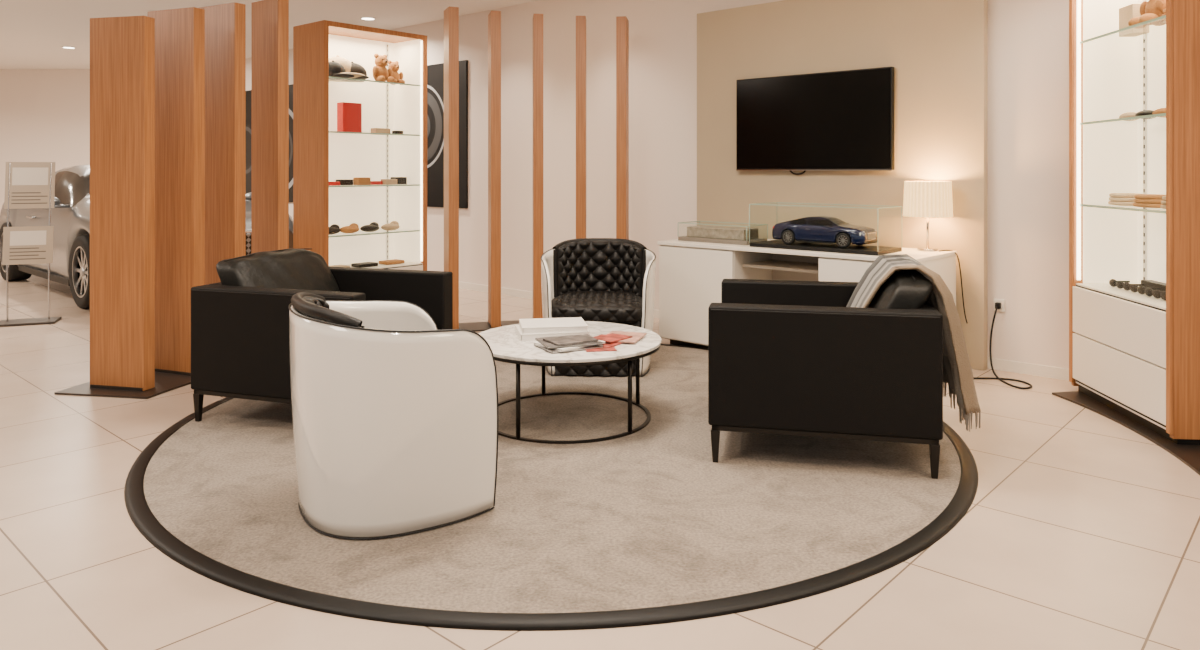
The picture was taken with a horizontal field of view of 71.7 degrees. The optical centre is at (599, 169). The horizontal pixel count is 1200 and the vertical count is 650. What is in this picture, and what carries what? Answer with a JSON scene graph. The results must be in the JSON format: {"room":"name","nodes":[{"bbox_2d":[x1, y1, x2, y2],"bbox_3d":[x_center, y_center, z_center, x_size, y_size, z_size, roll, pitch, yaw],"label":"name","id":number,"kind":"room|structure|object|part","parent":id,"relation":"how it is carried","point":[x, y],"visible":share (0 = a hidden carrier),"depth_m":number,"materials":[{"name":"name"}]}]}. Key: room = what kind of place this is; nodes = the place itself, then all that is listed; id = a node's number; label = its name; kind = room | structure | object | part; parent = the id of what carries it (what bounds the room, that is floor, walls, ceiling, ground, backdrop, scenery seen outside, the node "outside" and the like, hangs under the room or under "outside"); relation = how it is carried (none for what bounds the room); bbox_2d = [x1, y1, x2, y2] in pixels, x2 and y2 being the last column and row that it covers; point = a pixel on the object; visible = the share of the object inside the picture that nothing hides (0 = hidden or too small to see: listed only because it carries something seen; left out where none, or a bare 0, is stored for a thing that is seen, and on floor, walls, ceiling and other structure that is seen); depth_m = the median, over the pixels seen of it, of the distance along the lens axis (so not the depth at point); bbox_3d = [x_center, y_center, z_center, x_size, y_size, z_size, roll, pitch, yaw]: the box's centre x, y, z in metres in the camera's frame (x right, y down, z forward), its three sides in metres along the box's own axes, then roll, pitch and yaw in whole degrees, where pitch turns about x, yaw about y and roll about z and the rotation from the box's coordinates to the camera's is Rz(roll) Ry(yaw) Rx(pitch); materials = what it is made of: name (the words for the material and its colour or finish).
{"room":"car showroom","nodes":[
{"label":"car showroom","id":0,"kind":"room"},
{"bbox_2d":[0,69,89,211],"bbox_3d":[-9.900,-0.200,14.075,6.000,3.000,0.150,0,0,0],"label":"wall","id":1,"kind":"structure","parent":0,"point":[45,113],"depth_m":14.00,"materials":[{"name":"beige paint"}]},
{"bbox_2d":[0,0,537,68],"bbox_3d":[-2.500,-1.700,5.600,21.000,0.001,17.200,0,0,0],"label":"ceiling","id":2,"kind":"structure","parent":0,"point":[33,33],"depth_m":9.19,"materials":[{"name":"white paint"}]},
{"bbox_2d":[61,46,75,48],"bbox_3d":[-7.360,-1.696,11.500,0.180,0.007,0.180,0,0,0],"label":"recessed light","id":3,"kind":"object","parent":2,"relation":"in","point":[67,47],"depth_m":11.48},
{"bbox_2d":[360,17,375,19],"bbox_3d":[-2.600,-1.696,9.300,0.180,0.007,0.180,0,0,0],"label":"recessed light","id":4,"kind":"object","parent":2,"relation":"in","point":[362,18],"depth_m":9.28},
{"bbox_2d":[0,274,1199,649],"bbox_3d":[-2.500,1.300,5.600,21.000,0.001,17.200,0,0,0],"label":"floor","id":5,"kind":"structure","parent":0,"point":[1079,531],"depth_m":2.79,"materials":[{"name":"tile"}]},
{"bbox_2d":[0,162,61,326],"bbox_3d":[-4.860,0.616,7.050,0.440,1.369,0.260,0,0,-22],"label":"sign stand","id":6,"kind":"object","parent":5,"relation":"on","point":[28,185],"visible":1,"depth_m":7.08,"materials":[{"name":"grey metal"}]},
{"bbox_3d":[-5.021,0.610,7.047,0.014,1.341,0.098,0,0,-22],"label":"post","id":7,"kind":"part","parent":6,"relation":"part of","materials":[{"name":"silver metal"}]},
{"bbox_3d":[-4.864,0.640,7.060,0.360,0.320,0.008,0,-7,-22],"label":"sign plate","id":8,"kind":"part","parent":6,"relation":"part of","materials":[{"name":"beige"}]},
{"bbox_2d":[10,231,45,245],"bbox_3d":[-4.865,0.579,7.062,0.260,0.122,0.001,0,-7,-22],"label":"picture","id":9,"kind":"object","parent":6,"relation":"on","point":[17,238],"depth_m":7.06},
{"bbox_3d":[-4.888,0.131,7.120,0.360,0.400,0.008,0,-7,-22],"label":"sign plate","id":10,"kind":"part","parent":6,"relation":"part of","materials":[{"name":"beige"}]},
{"bbox_2d":[12,168,47,184],"bbox_3d":[-4.890,0.054,7.124,0.260,0.152,0.002,0,-7,-22],"label":"picture","id":11,"kind":"object","parent":6,"relation":"attached to","point":[20,176],"depth_m":7.12},
{"bbox_3d":[-4.742,0.610,7.160,0.014,1.341,0.098,0,0,-22],"label":"post","id":12,"kind":"part","parent":6,"relation":"part of","materials":[{"name":"silver metal"}]},
{"bbox_2d":[54,372,190,398],"bbox_3d":[-2.589,1.294,5.462,0.696,0.012,1.679,0,0,26],"label":"base plate","id":13,"kind":"object","parent":5,"relation":"on","point":[164,382],"visible":0.23,"depth_m":4.85,"materials":[{"name":"grey metal"}]},
{"bbox_2d":[90,16,154,390],"bbox_3d":[-2.831,0.194,4.917,0.380,2.188,0.097,0,0,13],"label":"wooden slat","id":14,"kind":"object","parent":13,"relation":"on","point":[122,49],"visible":1,"depth_m":4.87,"materials":[{"name":"brown wood"}]},
{"bbox_2d":[147,7,204,375],"bbox_3d":[-2.710,0.134,5.304,0.400,2.308,0.097,0,0,22],"label":"wooden slat","id":15,"kind":"object","parent":13,"relation":"on","point":[179,33],"visible":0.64,"depth_m":5.25,"materials":[{"name":"brown wood"}]},
{"bbox_2d":[200,2,245,284],"bbox_3d":[-2.562,0.089,5.619,0.380,2.398,0.097,0,0,29],"label":"wooden slat","id":16,"kind":"object","parent":13,"relation":"on","point":[225,24],"visible":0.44,"depth_m":5.55,"materials":[{"name":"brown wood"}]},
{"bbox_2d":[251,0,288,253],"bbox_3d":[-2.359,0.039,5.931,0.340,2.498,0.097,0,0,37],"label":"wooden slat","id":17,"kind":"object","parent":13,"relation":"on","point":[269,18],"visible":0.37,"depth_m":5.86,"materials":[{"name":"brown wood"}]},
{"bbox_2d":[0,164,292,308],"bbox_3d":[-5.264,0.608,9.417,4.825,1.384,2.280,0,0,43],"label":"car","id":18,"kind":"object","parent":5,"relation":"on","point":[70,214],"visible":0.24,"depth_m":8.34,"materials":[{"name":"silver metal"}]},
{"bbox_3d":[-5.871,1.105,8.780,1.900,0.070,0.060,0,0,43],"label":"sill","id":19,"kind":"part","parent":18,"relation":"part of","materials":[{"name":"black"}]},
{"bbox_2d":[42,197,69,208],"bbox_3d":[-5.421,0.320,8.206,0.140,0.130,0.290,0,0,43],"label":"mirror","id":20,"kind":"object","parent":18,"relation":"attached to","point":[56,201],"depth_m":8.21,"materials":[{"name":"silver metal"}]},
{"bbox_2d":[246,192,250,200],"bbox_3d":[-4.069,0.320,9.667,0.140,0.130,0.290,0,0,43],"label":"mirror","id":21,"kind":"object","parent":18,"relation":"attached to","point":[248,196],"depth_m":9.61,"materials":[{"name":"silver metal"}]},
{"bbox_2d":[246,231,250,254],"bbox_3d":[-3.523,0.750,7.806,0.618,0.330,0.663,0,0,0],"label":"grille","id":22,"kind":"object","parent":18,"relation":"attached to","point":[248,233],"depth_m":7.93,"materials":[{"name":"metal"}]},
{"bbox_2d":[293,20,426,270],"bbox_3d":[-2.226,0.000,7.780,0.514,2.600,1.110,0,0,40],"label":"display cabinet","id":23,"kind":"object","parent":5,"relation":"on","point":[360,92],"visible":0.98,"depth_m":7.92,"materials":[{"name":"brown wood"}]},
{"bbox_3d":[-2.380,-0.025,7.212,0.013,2.550,0.045,0,0,40],"label":"frame","id":24,"kind":"part","parent":23,"relation":"part of","materials":[{"name":"brown wood"}]},
{"bbox_2d":[330,264,349,266],"bbox_3d":[-2.391,0.884,7.520,0.140,0.030,0.200,0,0,40],"label":"tray","id":25,"kind":"object","parent":23,"relation":"on","point":[341,265],"depth_m":7.55,"materials":[{"name":"beige leather"}]},
{"bbox_2d":[351,262,377,267],"bbox_3d":[-2.197,0.884,7.749,0.140,0.030,0.200,0,0,40],"label":"tray","id":26,"kind":"object","parent":23,"relation":"on","point":[363,264],"depth_m":7.71,"materials":[{"name":"black"}]},
{"bbox_3d":[-2.035,-1.278,7.618,0.013,0.045,1.020,0,0,40],"label":"frame","id":27,"kind":"part","parent":23,"relation":"part of","materials":[{"name":"brown wood"}]},
{"bbox_3d":[-2.114,-0.175,8.255,0.009,2.130,0.020,0,0,40],"label":"shelf rail","id":28,"kind":"part","parent":23,"relation":"part of","materials":[{"name":"silver metal"}]},
{"bbox_2d":[379,259,403,264],"bbox_3d":[-2.003,0.884,7.978,0.140,0.030,0.200,0,0,40],"label":"tray","id":29,"kind":"object","parent":23,"relation":"on","point":[394,261],"depth_m":7.92,"materials":[{"name":"brown"}]},
{"bbox_3d":[-2.040,0.992,7.622,0.021,0.147,1.012,0,0,40],"label":"drawer","id":30,"kind":"part","parent":23,"relation":"part of","materials":[{"name":"white paint"}]},
{"bbox_3d":[-1.691,-0.025,8.024,0.013,2.550,0.045,0,0,40],"label":"frame","id":31,"kind":"part","parent":23,"relation":"part of","materials":[{"name":"brown wood"}]},
{"bbox_2d":[459,320,518,331],"bbox_3d":[-0.518,1.294,6.897,1.856,0.012,0.486,0,0,-7],"label":"base plate","id":32,"kind":"object","parent":5,"relation":"on","point":[473,326],"visible":0.16,"depth_m":6.88,"materials":[{"name":"grey metal"}]},
{"bbox_2d":[444,6,458,328],"bbox_3d":[-1.214,-0.013,6.769,0.094,2.601,0.200,0,0,-22],"label":"wooden slat","id":33,"kind":"object","parent":32,"relation":"on","point":[451,14],"visible":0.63,"depth_m":6.68,"materials":[{"name":"brown wood"}]},
{"bbox_2d":[487,11,501,327],"bbox_3d":[-0.875,-0.007,6.883,0.094,2.590,0.200,0,0,-15],"label":"wooden slat","id":34,"kind":"object","parent":32,"relation":"on","point":[494,17],"visible":0.96,"depth_m":6.79,"materials":[{"name":"brown wood"}]},
{"bbox_2d":[533,14,542,318],"bbox_3d":[-0.520,-0.001,6.951,0.094,2.578,0.200,0,0,-7],"label":"wooden slat","id":35,"kind":"object","parent":32,"relation":"on","point":[537,18],"visible":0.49,"depth_m":6.85,"materials":[{"name":"brown wood"}]},
{"bbox_2d":[576,16,585,238],"bbox_3d":[-0.158,0.004,6.970,0.094,2.566,0.200,0,0,1],"label":"wooden slat","id":36,"kind":"object","parent":32,"relation":"on","point":[580,20],"visible":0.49,"depth_m":6.87,"materials":[{"name":"brown wood"}]},
{"bbox_2d":[616,16,628,239],"bbox_3d":[0.189,0.010,6.941,0.094,2.555,0.200,0,0,8],"label":"wooden slat","id":37,"kind":"object","parent":32,"relation":"on","point":[622,23],"visible":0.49,"depth_m":6.84,"materials":[{"name":"brown wood"}]},
{"bbox_2d":[124,343,977,630],"bbox_3d":[-0.200,1.291,4.310,3.940,0.016,3.940,0,0,0],"label":"rug border trim","id":38,"kind":"object","parent":5,"relation":"on","point":[138,509],"visible":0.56,"depth_m":2.54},
{"bbox_2d":[191,248,452,421],"bbox_3d":[-1.477,0.872,4.564,0.977,0.832,1.002,0,0,18],"label":"armchair","id":39,"kind":"object","parent":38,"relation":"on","point":[240,349],"visible":0.62,"depth_m":4.21,"materials":[{"name":"black leather"}]},
{"bbox_3d":[-2.059,1.216,4.257,0.040,0.143,0.034,0,0,18],"label":"leg","id":40,"kind":"part","parent":39,"relation":"part of","materials":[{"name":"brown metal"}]},
{"bbox_3d":[-1.628,1.134,4.114,0.940,0.022,0.030,0,0,18],"label":"rail","id":41,"kind":"part","parent":39,"relation":"part of","materials":[{"name":"brown metal"}]},
{"bbox_2d":[216,248,339,291],"bbox_3d":[-1.765,0.666,4.658,0.364,0.420,0.750,0,0,18],"label":"cushion","id":42,"kind":"object","parent":39,"relation":"on","point":[292,268],"depth_m":4.59,"materials":[{"name":"black leather"}]},
{"bbox_3d":[-1.617,0.860,4.144,0.970,0.525,0.115,0,0,18],"label":"arm","id":43,"kind":"part","parent":39,"relation":"part of","materials":[{"name":"black leather"}]},
{"bbox_3d":[-1.343,0.860,4.986,0.970,0.525,0.115,0,0,18],"label":"arm","id":44,"kind":"part","parent":39,"relation":"part of","materials":[{"name":"black leather"}]},
{"bbox_2d":[288,292,497,539],"bbox_3d":[-0.826,0.880,3.241,0.720,0.808,0.777,0,0,-30],"label":"tub chair","id":45,"kind":"object","parent":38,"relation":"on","point":[395,414],"visible":1,"depth_m":2.92,"materials":[{"name":"white leather"}]},
{"bbox_3d":[-1.054,0.519,3.109,0.176,0.086,0.663,0,0,-30],"label":"pad crown","id":46,"kind":"part","parent":45,"relation":"part of","materials":[{"name":"black leather"}]},
{"bbox_2d":[478,321,660,443],"bbox_3d":[-0.175,1.083,4.340,0.990,0.410,0.990,0,0,0],"label":"coffee table","id":47,"kind":"object","parent":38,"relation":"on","point":[506,346],"visible":0.75,"depth_m":4.04,"materials":[{"name":"white stone"}]},
{"bbox_3d":[-0.391,1.097,3.966,0.022,0.372,0.022,0,0,0],"label":"leg","id":48,"kind":"part","parent":47,"relation":"part of","materials":[{"name":"brown metal"}]},
{"bbox_3d":[-0.323,1.097,4.746,0.022,0.372,0.022,0,0,0],"label":"leg","id":49,"kind":"part","parent":47,"relation":"part of","materials":[{"name":"brown metal"}]},
{"bbox_2d":[515,325,589,340],"bbox_3d":[-0.256,0.860,4.420,0.363,0.035,0.270,0,0,-12],"label":"book","id":50,"kind":"object","parent":47,"relation":"on","point":[530,336],"depth_m":4.28,"materials":[{"name":"white paper"}]},
{"bbox_2d":[519,317,587,333],"bbox_3d":[-0.251,0.827,4.425,0.343,0.030,0.260,0,0,-9],"label":"book","id":51,"kind":"object","parent":50,"relation":"on","point":[572,324],"depth_m":4.33,"materials":[{"name":"white paper"}]},
{"bbox_2d":[534,344,602,353],"bbox_3d":[-0.156,0.871,4.121,0.280,0.012,0.223,0,0,-28],"label":"magazine","id":52,"kind":"object","parent":47,"relation":"on","point":[552,351],"visible":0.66,"depth_m":4.03,"materials":[{"name":"white paper"}]},
{"bbox_2d":[534,340,604,350],"bbox_3d":[-0.151,0.860,4.131,0.280,0.010,0.223,0,0,-42],"label":"magazine","id":53,"kind":"object","parent":52,"relation":"on","point":[535,343],"visible":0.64,"depth_m":4.01,"materials":[{"name":"white paper"}]},
{"bbox_2d":[535,334,602,348],"bbox_3d":[-0.155,0.850,4.121,0.280,0.010,0.223,0,0,-20],"label":"magazine","id":54,"kind":"object","parent":53,"relation":"on","point":[548,345],"visible":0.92,"depth_m":4.04,"materials":[{"name":"white paper"}]},
{"bbox_2d":[543,334,597,345],"bbox_3d":[-0.146,0.840,4.101,0.220,0.008,0.163,0,0,-32],"label":"magazine","id":55,"kind":"object","parent":54,"relation":"on","point":[572,339],"visible":1,"depth_m":4.08,"materials":[{"name":"white paper"}]},
{"bbox_2d":[585,346,616,351],"bbox_3d":[0.000,0.875,4.061,0.150,0.004,0.103,0,0,-10],"label":"pamphlet","id":56,"kind":"object","parent":47,"relation":"on","point":[612,348],"visible":0.78,"depth_m":4.04,"materials":[{"name":"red paper"}]},
{"bbox_2d":[595,334,622,347],"bbox_3d":[0.029,0.874,4.241,0.193,0.007,0.260,0,0,30],"label":"magazine","id":57,"kind":"object","parent":47,"relation":"on","point":[606,344],"visible":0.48,"depth_m":4.16,"materials":[{"name":"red paper"}]},
{"bbox_2d":[608,331,646,342],"bbox_3d":[0.119,0.867,4.311,0.193,0.007,0.250,0,0,18],"label":"magazine","id":58,"kind":"object","parent":57,"relation":"on","point":[636,336],"visible":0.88,"depth_m":4.33,"materials":[{"name":"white paper"}]},
{"bbox_2d":[594,333,631,342],"bbox_3d":[0.059,0.860,4.251,0.133,0.006,0.180,0,0,40],"label":"magazine","id":59,"kind":"object","parent":58,"relation":"on","point":[612,337],"visible":0.78,"depth_m":4.25,"materials":[{"name":"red paper"}]},
{"bbox_3d":[0.146,1.097,4.051,0.022,0.372,0.022,0,0,0],"label":"leg","id":60,"kind":"part","parent":47,"relation":"part of","materials":[{"name":"brown metal"}]},
{"bbox_3d":[0.206,1.097,4.543,0.022,0.372,0.022,0,0,0],"label":"leg","id":61,"kind":"part","parent":47,"relation":"part of","materials":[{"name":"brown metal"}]},
{"bbox_2d":[541,238,655,376],"bbox_3d":[-0.010,0.880,5.473,0.754,0.809,0.709,0,0,2],"label":"tub chair","id":62,"kind":"object","parent":38,"relation":"on","point":[611,280],"visible":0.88,"depth_m":5.61,"materials":[{"name":"white"}]},
{"bbox_2d":[551,290,642,322],"bbox_3d":[-0.011,0.888,5.431,0.636,0.140,0.627,0,0,2],"label":"seat cushion","id":63,"kind":"object","parent":62,"relation":"on","point":[611,306],"depth_m":5.17,"materials":[{"name":"black leather"}]},
{"bbox_3d":[0.000,0.519,5.734,0.644,0.086,0.172,0,0,2],"label":"pad crown","id":64,"kind":"part","parent":62,"relation":"part of","materials":[{"name":"black leather"}]},
{"bbox_2d":[708,269,942,478],"bbox_3d":[1.047,0.872,4.011,0.977,0.832,0.962,0,0,12],"label":"armchair","id":65,"kind":"object","parent":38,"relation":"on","point":[786,357],"visible":0.88,"depth_m":3.56,"materials":[{"name":"black leather"}]},
{"bbox_3d":[0.509,1.216,3.663,0.040,0.143,0.034,0,0,12],"label":"leg","id":66,"kind":"part","parent":65,"relation":"part of","materials":[{"name":"black wood"}]},
{"bbox_3d":[1.139,0.860,4.423,0.970,0.525,0.115,0,0,12],"label":"arm","id":67,"kind":"part","parent":65,"relation":"part of","materials":[{"name":"black leather"}]},
{"bbox_3d":[0.954,1.134,3.565,0.940,0.022,0.030,0,0,12],"label":"rail","id":68,"kind":"part","parent":65,"relation":"part of","materials":[{"name":"brown metal"}]},
{"bbox_3d":[0.961,0.860,3.597,0.970,0.525,0.115,0,0,12],"label":"arm","id":69,"kind":"part","parent":65,"relation":"part of","materials":[{"name":"black leather"}]},
{"bbox_2d":[868,269,932,308],"bbox_3d":[1.343,0.666,3.947,0.364,0.420,0.710,0,0,12],"label":"cushion","id":70,"kind":"object","parent":65,"relation":"on","point":[904,289],"depth_m":3.62,"materials":[{"name":"black leather"}]},
{"bbox_2d":[846,254,980,431],"bbox_3d":[1.382,0.757,3.879,0.614,0.676,0.741,0,0,12],"label":"throw blanket","id":71,"kind":"object","parent":65,"relation":"on","point":[957,370],"visible":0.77,"depth_m":3.62,"materials":[{"name":"grey fabric"}]},
{"bbox_3d":[1.399,1.216,3.471,0.040,0.143,0.034,0,0,12],"label":"leg","id":72,"kind":"part","parent":65,"relation":"part of","materials":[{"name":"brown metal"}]},
{"bbox_2d":[143,345,960,612],"bbox_3d":[-0.200,1.294,4.310,3.830,0.012,3.830,0,0,0],"label":"rug","id":73,"kind":"object","parent":5,"relation":"on","point":[644,518],"depth_m":3.17,"materials":[{"name":"beige carpet"}]},
{"bbox_2d":[657,239,956,347],"bbox_3d":[1.381,0.915,5.804,1.915,0.770,0.730,0,0,42],"label":"sideboard","id":74,"kind":"object","parent":5,"relation":"on","point":[691,274],"visible":0.26,"depth_m":5.91,"materials":[{"name":"white paint"}]},
{"bbox_3d":[0.684,0.902,5.968,0.645,0.675,0.017,0,0,42],"label":"door","id":75,"kind":"part","parent":74,"relation":"part of","materials":[{"name":"white paint"}]},
{"bbox_2d":[678,221,767,244],"bbox_3d":[0.902,0.462,6.136,0.604,0.135,0.285,0,0,42],"label":"glass display case","id":76,"kind":"object","parent":74,"relation":"on","point":[709,234],"visible":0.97,"depth_m":6.03,"materials":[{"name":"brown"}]},
{"bbox_2d":[742,259,818,273],"bbox_3d":[1.372,0.670,5.765,0.643,0.020,0.400,0,0,42],"label":"shelf","id":77,"kind":"object","parent":74,"relation":"attached to","point":[796,265],"depth_m":5.80,"materials":[{"name":"beige wood"}]},
{"bbox_2d":[749,202,901,255],"bbox_3d":[1.500,0.382,5.575,0.924,0.295,0.375,0,0,42],"label":"glass display case","id":78,"kind":"object","parent":74,"relation":"on","point":[877,250],"visible":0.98,"depth_m":5.47,"materials":[{"name":"black"}]},
{"bbox_2d":[772,216,876,247],"bbox_3d":[1.505,0.406,5.577,0.676,0.194,0.319,0,0,42],"label":"model car","id":79,"kind":"object","parent":78,"relation":"in","point":[813,229],"visible":0.99,"depth_m":5.47,"materials":[{"name":"blue paint"}]},
{"bbox_3d":[1.421,0.476,5.487,0.266,0.010,0.008,0,0,42],"label":"sill","id":80,"kind":"part","parent":79,"relation":"part of","materials":[{"name":"black"}]},
{"bbox_2d":[868,232,875,239],"bbox_3d":[1.752,0.426,5.353,0.008,0.042,0.118,0,0,42],"label":"grille","id":81,"kind":"object","parent":79,"relation":"attached to","point":[871,235],"depth_m":5.35,"materials":[{"name":"metal"}]},
{"bbox_3d":[1.628,0.672,5.113,0.608,0.215,0.017,0,0,42],"label":"drawer","id":82,"kind":"part","parent":74,"relation":"part of","materials":[{"name":"white paint"}]},
{"bbox_2d":[903,181,952,250],"bbox_3d":[2.154,0.302,5.455,0.308,0.455,0.308,0,0,0],"label":"table lamp","id":83,"kind":"object","parent":74,"relation":"on","point":[926,199],"visible":1,"depth_m":5.34,"materials":[{"name":"white fabric"}]},
{"bbox_3d":[2.154,0.372,5.455,0.016,0.285,0.016,0,0,0],"label":"lamp stem","id":84,"kind":"part","parent":83,"relation":"part of","materials":[{"name":"silver metal"}]},
{"bbox_3d":[2.154,0.190,5.455,0.308,0.230,0.308,0,0,0],"label":"lamp shade","id":85,"kind":"part","parent":83,"relation":"part of","materials":[{"name":"white fabric"}]},
{"bbox_2d":[939,250,967,322],"bbox_3d":[2.294,0.761,5.404,0.214,0.481,0.035,0,0,-10],"label":"cable","id":86,"kind":"object","parent":74,"relation":"attached to","point":[939,250],"visible":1,"depth_m":5.40,"materials":[{"name":"black plastic"}]},
{"bbox_2d":[697,0,987,370],"bbox_3d":[1.669,0.000,6.164,2.273,2.600,0.070,0,0,42],"label":"panel board","id":87,"kind":"object","parent":5,"relation":"on","point":[937,50],"visible":0.65,"depth_m":5.83,"materials":[{"name":"beige paint"}]},
{"bbox_2d":[736,67,893,174],"bbox_3d":[1.565,-0.339,6.172,1.265,0.752,0.058,0,0,42],"label":"television","id":88,"kind":"object","parent":87,"relation":"attached to","point":[836,120],"visible":1,"depth_m":6.11,"materials":[{"name":"black"}]},
{"bbox_2d":[973,306,1031,388],"bbox_3d":[2.317,1.087,5.083,0.666,0.424,0.436,0,0,-16],"label":"power cable","id":89,"kind":"object","parent":5,"relation":"on","point":[995,312],"visible":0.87,"depth_m":5.15,"materials":[{"name":"black plastic"}]},
{"bbox_2d":[1052,391,1199,474],"bbox_3d":[2.815,1.294,4.143,0.531,0.012,1.474,0,0,0],"label":"base plate","id":90,"kind":"object","parent":5,"relation":"on","point":[1189,455],"visible":0.52,"depth_m":4.12,"materials":[{"name":"grey metal"}]},
{"bbox_2d":[1069,0,1199,444],"bbox_3d":[2.902,-0.013,4.354,0.394,2.600,0.985,0,0,5],"label":"display cabinet","id":91,"kind":"object","parent":90,"relation":"on","point":[1134,65],"visible":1,"depth_m":4.56,"materials":[{"name":"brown wood"}]},
{"bbox_3d":[2.751,-0.037,4.843,0.013,2.550,0.035,0,0,5],"label":"frame","id":92,"kind":"part","parent":91,"relation":"part of","materials":[{"name":"brown wood"}]},
{"bbox_3d":[2.718,0.806,4.369,0.021,0.262,0.907,0,0,5],"label":"drawer","id":93,"kind":"part","parent":91,"relation":"part of","materials":[{"name":"white paint"}]},
{"bbox_3d":[2.718,1.077,4.369,0.021,0.262,0.907,0,0,5],"label":"drawer","id":94,"kind":"part","parent":91,"relation":"part of","materials":[{"name":"white paint"}]},
{"bbox_2d":[1119,112,1137,120],"bbox_3d":[2.917,-0.293,4.566,0.099,0.050,0.132,0,0,5],"label":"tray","id":95,"kind":"object","parent":91,"relation":"on","point":[1129,114],"depth_m":4.54,"materials":[{"name":"beige"}]},
{"bbox_3d":[3.094,-0.302,4.712,0.009,1.900,0.020,0,0,5],"label":"shelf rail","id":96,"kind":"part","parent":91,"relation":"part of","materials":[{"name":"silver metal"}]},
{"bbox_2d":[1135,110,1155,118],"bbox_3d":[2.903,-0.293,4.407,0.099,0.050,0.132,0,0,5],"label":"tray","id":97,"kind":"object","parent":91,"relation":"on","point":[1145,112],"depth_m":4.38,"materials":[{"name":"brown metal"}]},
{"bbox_2d":[1141,280,1165,290],"bbox_3d":[2.998,0.631,4.339,0.060,0.050,0.500,0,0,5],"label":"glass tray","id":98,"kind":"object","parent":91,"relation":"on","point":[1160,286],"depth_m":4.47,"materials":[{"name":"glass"}]},
{"bbox_2d":[1152,108,1165,116],"bbox_3d":[2.890,-0.293,4.247,0.099,0.050,0.132,0,0,5],"label":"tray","id":99,"kind":"object","parent":91,"relation":"on","point":[1162,110],"depth_m":4.23,"materials":[{"name":"brown wood"}]},
{"bbox_3d":[2.673,-0.037,3.896,0.013,2.550,0.035,0,0,5],"label":"frame","id":100,"kind":"part","parent":91,"relation":"part of","materials":[{"name":"brown wood"}]},
{"bbox_2d":[246,0,1068,368],"bbox_3d":[0.410,-0.200,7.492,19.950,3.000,0.151,0,0,42],"label":"wall","id":101,"kind":"structure","parent":0,"point":[1028,40],"depth_m":7.31,"materials":[{"name":"beige paint"}]},
{"bbox_2d":[246,90,250,193],"bbox_3d":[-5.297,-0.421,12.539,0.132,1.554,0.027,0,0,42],"label":"poster","id":102,"kind":"object","parent":101,"relation":"attached to","point":[248,141],"depth_m":12.53,"materials":[{"name":"black paper"}]},
{"bbox_2d":[289,84,292,201],"bbox_3d":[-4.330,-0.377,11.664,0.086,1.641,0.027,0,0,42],"label":"poster","id":103,"kind":"object","parent":101,"relation":"attached to","point":[290,86],"depth_m":11.65,"materials":[{"name":"black paper"}]},
{"bbox_2d":[427,60,467,208],"bbox_3d":[-2.190,-0.390,9.727,1.995,1.620,0.026,0,0,42],"label":"poster","id":104,"kind":"object","parent":101,"relation":"attached to","point":[435,73],"visible":0.3,"depth_m":9.36,"materials":[{"name":"black paper"}]},
{"bbox_2d":[459,281,1068,380],"bbox_3d":[0.410,1.265,7.380,19.400,0.070,0.013,0,0,42],"label":"baseboard","id":105,"kind":"structure","parent":101,"relation":"attached to","point":[998,364],"depth_m":5.35,"materials":[{"name":"white paint"}]},
{"bbox_2d":[993,299,1004,311],"bbox_3d":[2.586,0.880,5.388,0.070,0.080,0.050,0,0,42],"label":"wall socket","id":106,"kind":"object","parent":101,"relation":"attached to","point":[1000,303],"visible":1,"depth_m":5.38,"materials":[{"name":"white plastic"}]}
]}

